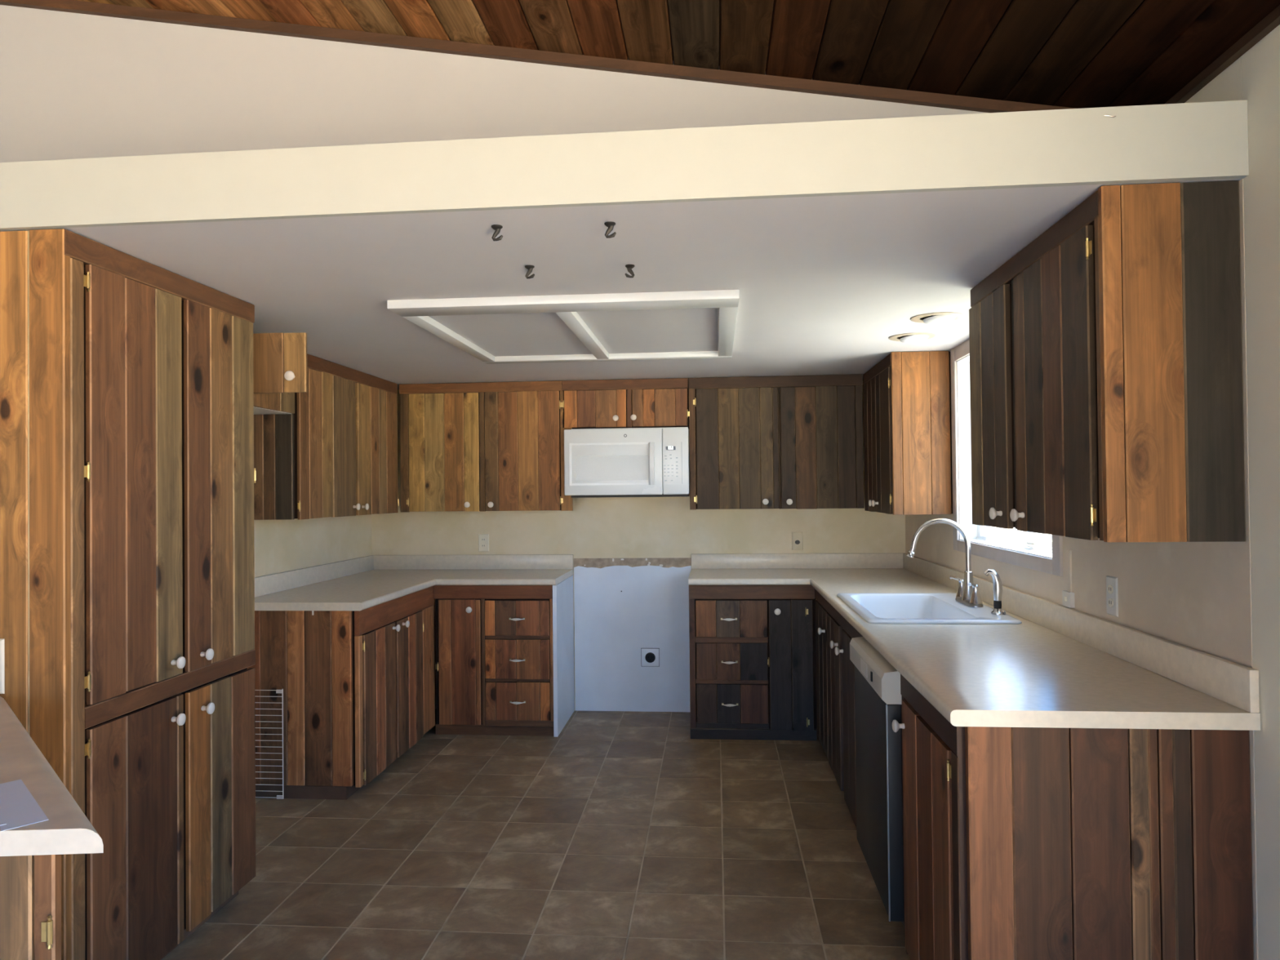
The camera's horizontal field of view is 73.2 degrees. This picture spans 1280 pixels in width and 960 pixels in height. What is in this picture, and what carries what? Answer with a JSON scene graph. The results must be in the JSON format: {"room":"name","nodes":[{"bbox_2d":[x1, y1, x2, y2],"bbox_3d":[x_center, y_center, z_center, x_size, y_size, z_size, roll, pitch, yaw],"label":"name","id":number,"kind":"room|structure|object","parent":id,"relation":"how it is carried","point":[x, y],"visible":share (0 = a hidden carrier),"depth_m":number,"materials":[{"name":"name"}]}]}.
{"room":"kitchen","nodes":[
{"label":"kitchen","id":0,"kind":"room"},
{"bbox_2d":[253,514,372,577],"bbox_3d":[-1.981,0.412,4.041,0.120,2.250,3.596,-1,-1,5],"label":"wall","id":1,"kind":"structure","parent":0,"point":[280,545],"depth_m":4.82,"materials":[{"name":"beige paint"}]},
{"bbox_2d":[253,332,306,414],"bbox_3d":[-1.579,-0.468,3.586,0.772,0.308,0.945,-1,-1,5],"label":"upper cabinet","id":2,"kind":"object","parent":1,"relation":"attached to","point":[279,359],"visible":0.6,"depth_m":3.17,"materials":[{"name":"brown wood"}]},
{"bbox_2d":[254,555,373,597],"bbox_3d":[-1.837,0.534,4.853,0.020,0.095,1.666,-1,-1,5],"label":"backsplash","id":3,"kind":"structure","parent":1,"relation":"attached to","point":[282,581],"depth_m":4.78,"materials":[{"name":"beige laminate"}]},
{"bbox_2d":[253,353,399,519],"bbox_3d":[-1.693,-0.204,4.728,0.342,0.802,1.309,-1,-1,5],"label":"upper cabinet","id":4,"kind":"object","parent":1,"relation":"attached to","point":[336,455],"visible":0.85,"depth_m":4.41,"materials":[{"name":"brown wood"}]},
{"bbox_2d":[0,4,986,162],"bbox_3d":[-1.999,-1.385,2.670,6.786,1.329,0.100,-1,-1,5],"label":"wall","id":5,"kind":"structure","parent":0,"point":[73,86],"depth_m":2.53,"materials":[{"name":"white paint"}]},
{"bbox_2d":[0,0,1075,112],"bbox_3d":[-1.956,-1.458,2.605,6.685,1.111,0.021,-1,-1,5],"label":"trim","id":6,"kind":"structure","parent":5,"relation":"attached to","point":[664,70],"depth_m":2.45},
{"bbox_2d":[161,708,910,959],"bbox_3d":[-1.851,1.545,3.989,6.786,0.120,3.410,-1,-1,5],"label":"floor","id":7,"kind":"structure","parent":0,"point":[617,835],"depth_m":3.31,"materials":[{"name":"tile"}]},
{"bbox_2d":[254,688,284,799],"bbox_3d":[-1.779,1.226,4.010,0.249,0.508,0.013,-1,-1,5],"label":"wire shelf","id":8,"kind":"object","parent":7,"relation":"on","point":[278,797],"visible":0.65,"depth_m":4.00,"materials":[{"name":"white metal"}]},
{"bbox_2d":[247,586,435,799],"bbox_3d":[-1.538,1.051,4.548,0.655,0.876,1.082,-1,-1,5],"label":"base cabinet","id":9,"kind":"object","parent":7,"relation":"on","point":[358,686],"visible":0.95,"depth_m":4.02,"materials":[{"name":"brown wood"}]},
{"bbox_2d":[254,554,573,610],"bbox_3d":[-1.175,0.546,4.805,1.346,0.132,1.686,-1,-1,5],"label":"countertop","id":10,"kind":"structure","parent":9,"relation":"on","point":[359,584],"depth_m":5.01,"materials":[{"name":"beige laminate"}]},
{"bbox_2d":[433,575,574,737],"bbox_3d":[-0.817,1.053,5.292,0.727,0.875,0.640,-1,-1,5],"label":"base cabinet","id":11,"kind":"object","parent":7,"relation":"on","point":[504,654],"visible":1,"depth_m":5.02,"materials":[{"name":"brown wood"}]},
{"bbox_2d":[688,585,817,740],"bbox_3d":[0.664,1.036,5.163,0.716,0.875,0.640,-1,-1,5],"label":"base cabinet","id":12,"kind":"object","parent":7,"relation":"on","point":[753,663],"visible":1,"depth_m":4.88,"materials":[{"name":"brown wood"}]},
{"bbox_2d":[814,589,862,826],"bbox_3d":[1.212,1.016,4.013,0.669,0.875,1.620,-1,-1,5],"label":"base cabinet","id":13,"kind":"object","parent":7,"relation":"on","point":[835,670],"visible":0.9,"depth_m":3.98,"materials":[{"name":"brown wood"}]},
{"bbox_2d":[688,553,1260,730],"bbox_3d":[0.844,0.511,3.705,1.342,0.132,3.528,-1,-1,5],"label":"countertop","id":14,"kind":"structure","parent":13,"relation":"on","point":[1062,666],"depth_m":2.43,"materials":[{"name":"beige laminate"}]},
{"bbox_2d":[836,592,1022,623],"bbox_3d":[1.163,0.614,3.602,0.556,0.185,0.868,-1,-1,5],"label":"sink","id":15,"kind":"object","parent":14,"relation":"in","point":[873,607],"visible":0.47,"depth_m":3.88,"materials":[{"name":"white ceramic"}]},
{"bbox_2d":[983,568,1005,614],"bbox_3d":[1.365,0.433,3.319,0.078,0.178,0.047,-1,-1,5],"label":"sprayer","id":16,"kind":"object","parent":15,"relation":"on","point":[997,586],"visible":0.99,"depth_m":3.31,"materials":[{"name":"silver metal"}]},
{"bbox_2d":[906,518,982,607],"bbox_3d":[1.319,0.341,3.664,0.299,0.359,0.253,-1,-1,37],"label":"faucet","id":17,"kind":"object","parent":14,"relation":"on","point":[968,593],"visible":1,"depth_m":3.63,"materials":[{"name":"silver metal"}]},
{"bbox_2d":[849,636,905,929],"bbox_3d":[1.096,1.007,2.894,0.673,0.868,0.621,-1,-1,5],"label":"dishwasher","id":18,"kind":"object","parent":7,"relation":"on","point":[877,695],"visible":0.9,"depth_m":2.73,"materials":[{"name":"metal"}]},
{"bbox_2d":[900,695,904,921],"bbox_3d":[1.127,0.956,2.892,0.610,0.768,0.615,-1,-1,5],"label":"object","id":19,"kind":"object","parent":18,"relation":"in","point":[902,873],"depth_m":2.61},
{"bbox_2d":[892,674,1253,959],"bbox_3d":[1.060,0.996,2.259,0.669,0.875,0.637,-1,-1,5],"label":"base cabinet","id":20,"kind":"object","parent":7,"relation":"on","point":[1020,843],"visible":0.92,"depth_m":1.95,"materials":[{"name":"brown wood"}]},
{"bbox_2d":[0,178,1241,389],"bbox_3d":[-0.218,-0.675,3.826,3.454,0.080,3.503,-1,-1,5],"label":"ceiling","id":21,"kind":"structure","parent":0,"point":[824,283],"depth_m":2.62,"materials":[{"name":"white paint"}]},
{"bbox_2d":[491,224,502,240],"bbox_3d":[-0.367,-0.634,2.220,0.030,0.038,0.028,-1,-1,5],"label":"ceiling hook","id":22,"kind":"object","parent":21,"relation":"attached to","point":[497,228],"visible":1,"depth_m":2.21,"materials":[{"name":"black metal"}]},
{"bbox_2d":[524,265,534,279],"bbox_3d":[-0.334,-0.630,2.616,0.030,0.038,0.028,-1,-1,5],"label":"ceiling hook","id":23,"kind":"object","parent":21,"relation":"attached to","point":[530,268],"visible":1,"depth_m":2.61,"materials":[{"name":"black metal"}]},
{"bbox_2d":[386,289,739,364],"bbox_3d":[-0.220,-0.621,3.668,1.240,0.032,1.345,-1,-1,5],"label":"frame","id":24,"kind":"object","parent":21,"relation":"in","point":[689,324],"visible":1,"depth_m":3.49,"materials":[{"name":"white wood"}]},
{"bbox_2d":[604,221,616,238],"bbox_3d":[-0.076,-0.638,2.204,0.030,0.038,0.028,-1,-1,5],"label":"ceiling hook","id":25,"kind":"object","parent":21,"relation":"attached to","point":[610,224],"visible":1,"depth_m":2.20,"materials":[{"name":"black metal"}]},
{"bbox_2d":[625,264,634,277],"bbox_3d":[-0.031,-0.633,2.620,0.030,0.038,0.028,-1,-1,5],"label":"ceiling hook","id":26,"kind":"object","parent":21,"relation":"attached to","point":[629,267],"visible":1,"depth_m":2.62,"materials":[{"name":"black metal"}]},
{"bbox_2d":[888,332,935,342],"bbox_3d":[1.230,-0.638,3.901,0.201,0.030,0.201,-1,-1,5],"label":"recessed light","id":27,"kind":"object","parent":21,"relation":"in","point":[917,336],"visible":1,"depth_m":3.86,"materials":[{"name":"white metal"}]},
{"bbox_2d":[911,311,963,324],"bbox_3d":[1.192,-0.643,3.462,0.201,0.030,0.201,-1,-1,5],"label":"recessed light","id":28,"kind":"object","parent":21,"relation":"in","point":[931,318],"visible":1,"depth_m":3.42,"materials":[{"name":"white metal"}]},
{"bbox_2d":[371,379,905,711],"bbox_3d":[-0.050,0.412,5.613,3.454,2.250,0.128,-1,-1,5],"label":"wall","id":29,"kind":"structure","parent":0,"point":[632,556],"depth_m":5.55,"materials":[{"name":"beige paint"}]},
{"bbox_2d":[373,554,573,569],"bbox_3d":[-1.103,0.537,5.635,1.346,0.095,0.020,-1,-1,5],"label":"backsplash","id":30,"kind":"structure","parent":29,"relation":"attached to","point":[492,562],"depth_m":5.62,"materials":[{"name":"beige laminate"}]},
{"bbox_2d":[478,533,488,551],"bbox_3d":[-1.023,0.410,5.637,0.070,0.114,0.008,-1,-1,5],"label":"wall outlet","id":31,"kind":"object","parent":29,"relation":"attached to","point":[483,539],"visible":1,"depth_m":5.64,"materials":[{"name":"beige plastic"}]},
{"bbox_2d":[399,380,573,511],"bbox_3d":[-0.949,-0.204,5.469,1.087,0.800,0.340,-1,-1,5],"label":"upper cabinet","id":32,"kind":"object","parent":29,"relation":"attached to","point":[482,446],"visible":1,"depth_m":5.34,"materials":[{"name":"brown wood"}]},
{"bbox_2d":[561,377,689,429],"bbox_3d":[-0.080,-0.468,5.396,0.788,0.292,0.340,-1,-1,5],"label":"upper cabinet","id":33,"kind":"object","parent":29,"relation":"attached to","point":[633,402],"visible":1,"depth_m":5.26,"materials":[{"name":"brown wood"}]},
{"bbox_2d":[564,426,689,497],"bbox_3d":[-0.069,-0.104,5.341,0.750,0.419,0.437,-1,-1,5],"label":"microwave","id":34,"kind":"object","parent":33,"relation":"attached to","point":[622,462],"visible":1,"depth_m":5.16,"materials":[{"name":"white plastic"}]},
{"bbox_2d":[640,648,659,666],"bbox_3d":[0.066,1.137,5.522,0.117,0.118,0.018,-1,-1,5],"label":"outlet","id":35,"kind":"object","parent":29,"relation":"attached to","point":[650,656],"visible":1,"depth_m":5.52,"materials":[{"name":"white plastic"}]},
{"bbox_2d":[644,652,655,662],"bbox_3d":[0.065,1.137,5.519,0.065,0.065,0.010,-1,-1,5],"label":"socket","id":36,"kind":"object","parent":35,"relation":"attached to","point":[650,657],"depth_m":5.52,"materials":[{"name":"black plastic"}]},
{"bbox_2d":[688,373,864,509],"bbox_3d":[0.826,-0.223,5.314,1.038,0.801,0.340,-1,-1,5],"label":"upper cabinet","id":37,"kind":"object","parent":29,"relation":"attached to","point":[784,442],"visible":1,"depth_m":5.18,"materials":[{"name":"brown wood"}]},
{"bbox_2d":[691,553,902,568],"bbox_3d":[0.996,0.513,5.453,1.342,0.095,0.020,-1,-1,5],"label":"backsplash","id":38,"kind":"structure","parent":29,"relation":"attached to","point":[701,561],"depth_m":5.44,"materials":[{"name":"beige laminate"}]},
{"bbox_2d":[791,532,803,550],"bbox_3d":[0.998,0.387,5.461,0.070,0.114,0.008,-1,-1,5],"label":"wall outlet","id":39,"kind":"object","parent":29,"relation":"attached to","point":[797,537],"visible":1,"depth_m":5.46,"materials":[{"name":"beige plastic"}]},
{"bbox_2d":[75,0,1279,108],"bbox_3d":[-2.388,-1.593,-1.771,6.786,1.219,9.020,-1,-1,5],"label":"ceiling","id":40,"kind":"structure","parent":0,"point":[1077,54],"depth_m":2.18,"materials":[{"name":"brown wood"}]},
{"bbox_2d":[905,24,1279,959],"bbox_3d":[1.212,-0.279,-0.526,0.141,3.450,12.156,-1,-1,5],"label":"wall","id":41,"kind":"structure","parent":0,"point":[1260,64],"depth_m":1.92,"materials":[{"name":"beige paint"}]},
{"bbox_2d":[0,99,1248,230],"bbox_3d":[-0.535,-0.738,2.102,3.786,0.168,0.020,-1,-1,5],"label":"beam","id":42,"kind":"structure","parent":41,"relation":"attached to","point":[1199,140],"depth_m":2.04,"materials":[{"name":"beige paint"}]},
{"bbox_2d":[862,351,952,515],"bbox_3d":[1.427,-0.230,4.714,0.334,0.815,0.818,-1,-1,5],"label":"upper cabinet","id":43,"kind":"object","parent":41,"relation":"attached to","point":[908,419],"visible":1,"depth_m":4.31,"materials":[{"name":"brown wood"}]},
{"bbox_2d":[950,339,1062,576],"bbox_3d":[1.565,-0.159,3.616,0.147,0.994,1.327,-1,-1,5],"label":"window","id":44,"kind":"structure","parent":41,"relation":"in","point":[994,548],"depth_m":4.20,"materials":[{"name":"white glass"}]},
{"bbox_2d":[1062,550,1075,608],"bbox_3d":[1.436,0.331,2.898,0.020,0.188,0.066,-1,-1,5],"label":"wall switch","id":45,"kind":"object","parent":41,"relation":"attached to","point":[1068,596],"visible":1,"depth_m":2.89,"materials":[{"name":"white plastic"}]},
{"bbox_2d":[902,553,1259,712],"bbox_3d":[1.501,0.485,3.638,0.020,0.095,3.508,-1,-1,5],"label":"backsplash","id":46,"kind":"structure","parent":41,"relation":"attached to","point":[1235,684],"depth_m":2.44,"materials":[{"name":"beige laminate"}]},
{"bbox_2d":[968,180,1245,542],"bbox_3d":[1.226,-0.259,2.449,0.343,0.810,1.015,-1,-1,5],"label":"upper cabinet","id":47,"kind":"object","parent":41,"relation":"attached to","point":[1106,390],"visible":1,"depth_m":1.95,"materials":[{"name":"brown wood"}]},
{"bbox_2d":[1106,575,1118,617],"bbox_3d":[1.415,0.348,2.588,0.008,0.118,0.070,-1,-1,5],"label":"wall outlet","id":48,"kind":"object","parent":41,"relation":"attached to","point":[1112,585],"visible":1,"depth_m":2.58,"materials":[{"name":"white plastic"}]},
{"bbox_2d":[1107,584,1113,594],"bbox_3d":[1.413,0.329,2.588,0.003,0.026,0.032,-1,-1,5],"label":"receptacle","id":49,"kind":"object","parent":48,"relation":"attached to","point":[1110,587],"depth_m":2.58,"materials":[{"name":"white plastic"}]},
{"bbox_2d":[1107,598,1113,607],"bbox_3d":[1.413,0.368,2.588,0.003,0.026,0.032,-1,-1,5],"label":"receptacle","id":50,"kind":"object","parent":48,"relation":"attached to","point":[1110,601],"depth_m":2.59,"materials":[{"name":"white plastic"}]},
{"bbox_2d":[1164,4,1279,104],"bbox_3d":[1.112,-0.991,-0.640,0.021,0.023,5.895,-1,-1,5],"label":"trim","id":51,"kind":"structure","parent":41,"relation":"attached to","point":[1272,20],"depth_m":1.94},
{"bbox_3d":[-2.373,1.474,-2.007,6.786,0.120,8.625,-1,-1,5],"label":"floor","id":52,"kind":"structure","parent":0,"visible":0},
{"bbox_2d":[0,854,61,959],"bbox_3d":[-1.503,1.016,1.740,1.241,0.874,0.860,-1,-1,5],"label":"base cabinet","id":53,"kind":"object","parent":52,"relation":"on","point":[30,886],"visible":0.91,"depth_m":1.35,"materials":[{"name":"brown wood"}]},
{"bbox_2d":[0,696,103,856],"bbox_3d":[-1.469,0.556,1.670,1.372,0.038,1.015,-1,-1,5],"label":"countertop","id":54,"kind":"structure","parent":53,"relation":"on","point":[67,829],"depth_m":1.40,"materials":[{"name":"beige laminate"}]},
{"bbox_2d":[0,779,48,831],"bbox_3d":[-1.077,0.528,1.375,0.182,0.002,0.285,0,-1,-43],"label":"leaflet","id":55,"kind":"object","parent":54,"relation":"on","point":[19,807],"visible":1,"depth_m":1.39,"materials":[{"name":"white paper"}]},
{"bbox_2d":[0,228,256,959],"bbox_3d":[-1.706,0.417,2.663,0.661,2.098,0.915,-1,-1,5],"label":"pantry cabinet","id":56,"kind":"object","parent":52,"relation":"on","point":[128,473],"visible":1,"depth_m":2.42,"materials":[{"name":"brown wood"}]},
{"bbox_2d":[0,638,4,693],"bbox_3d":[-1.656,0.475,2.196,0.072,0.140,0.008,-1,-1,5],"label":"wall outlet","id":57,"kind":"object","parent":56,"relation":"attached to","point":[2,640],"visible":1,"depth_m":2.19,"materials":[{"name":"beige plastic"}]},
{"label":"outside","id":58,"kind":"structure","parent":0,"visible":0},
{"bbox_2d":[991,526,1052,541],"bbox_3d":[22.445,1.849,18.903,38.600,0.350,38.400,-1,-1,5],"label":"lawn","id":59,"kind":"structure","parent":58,"point":[1013,534],"depth_m":30.24,"materials":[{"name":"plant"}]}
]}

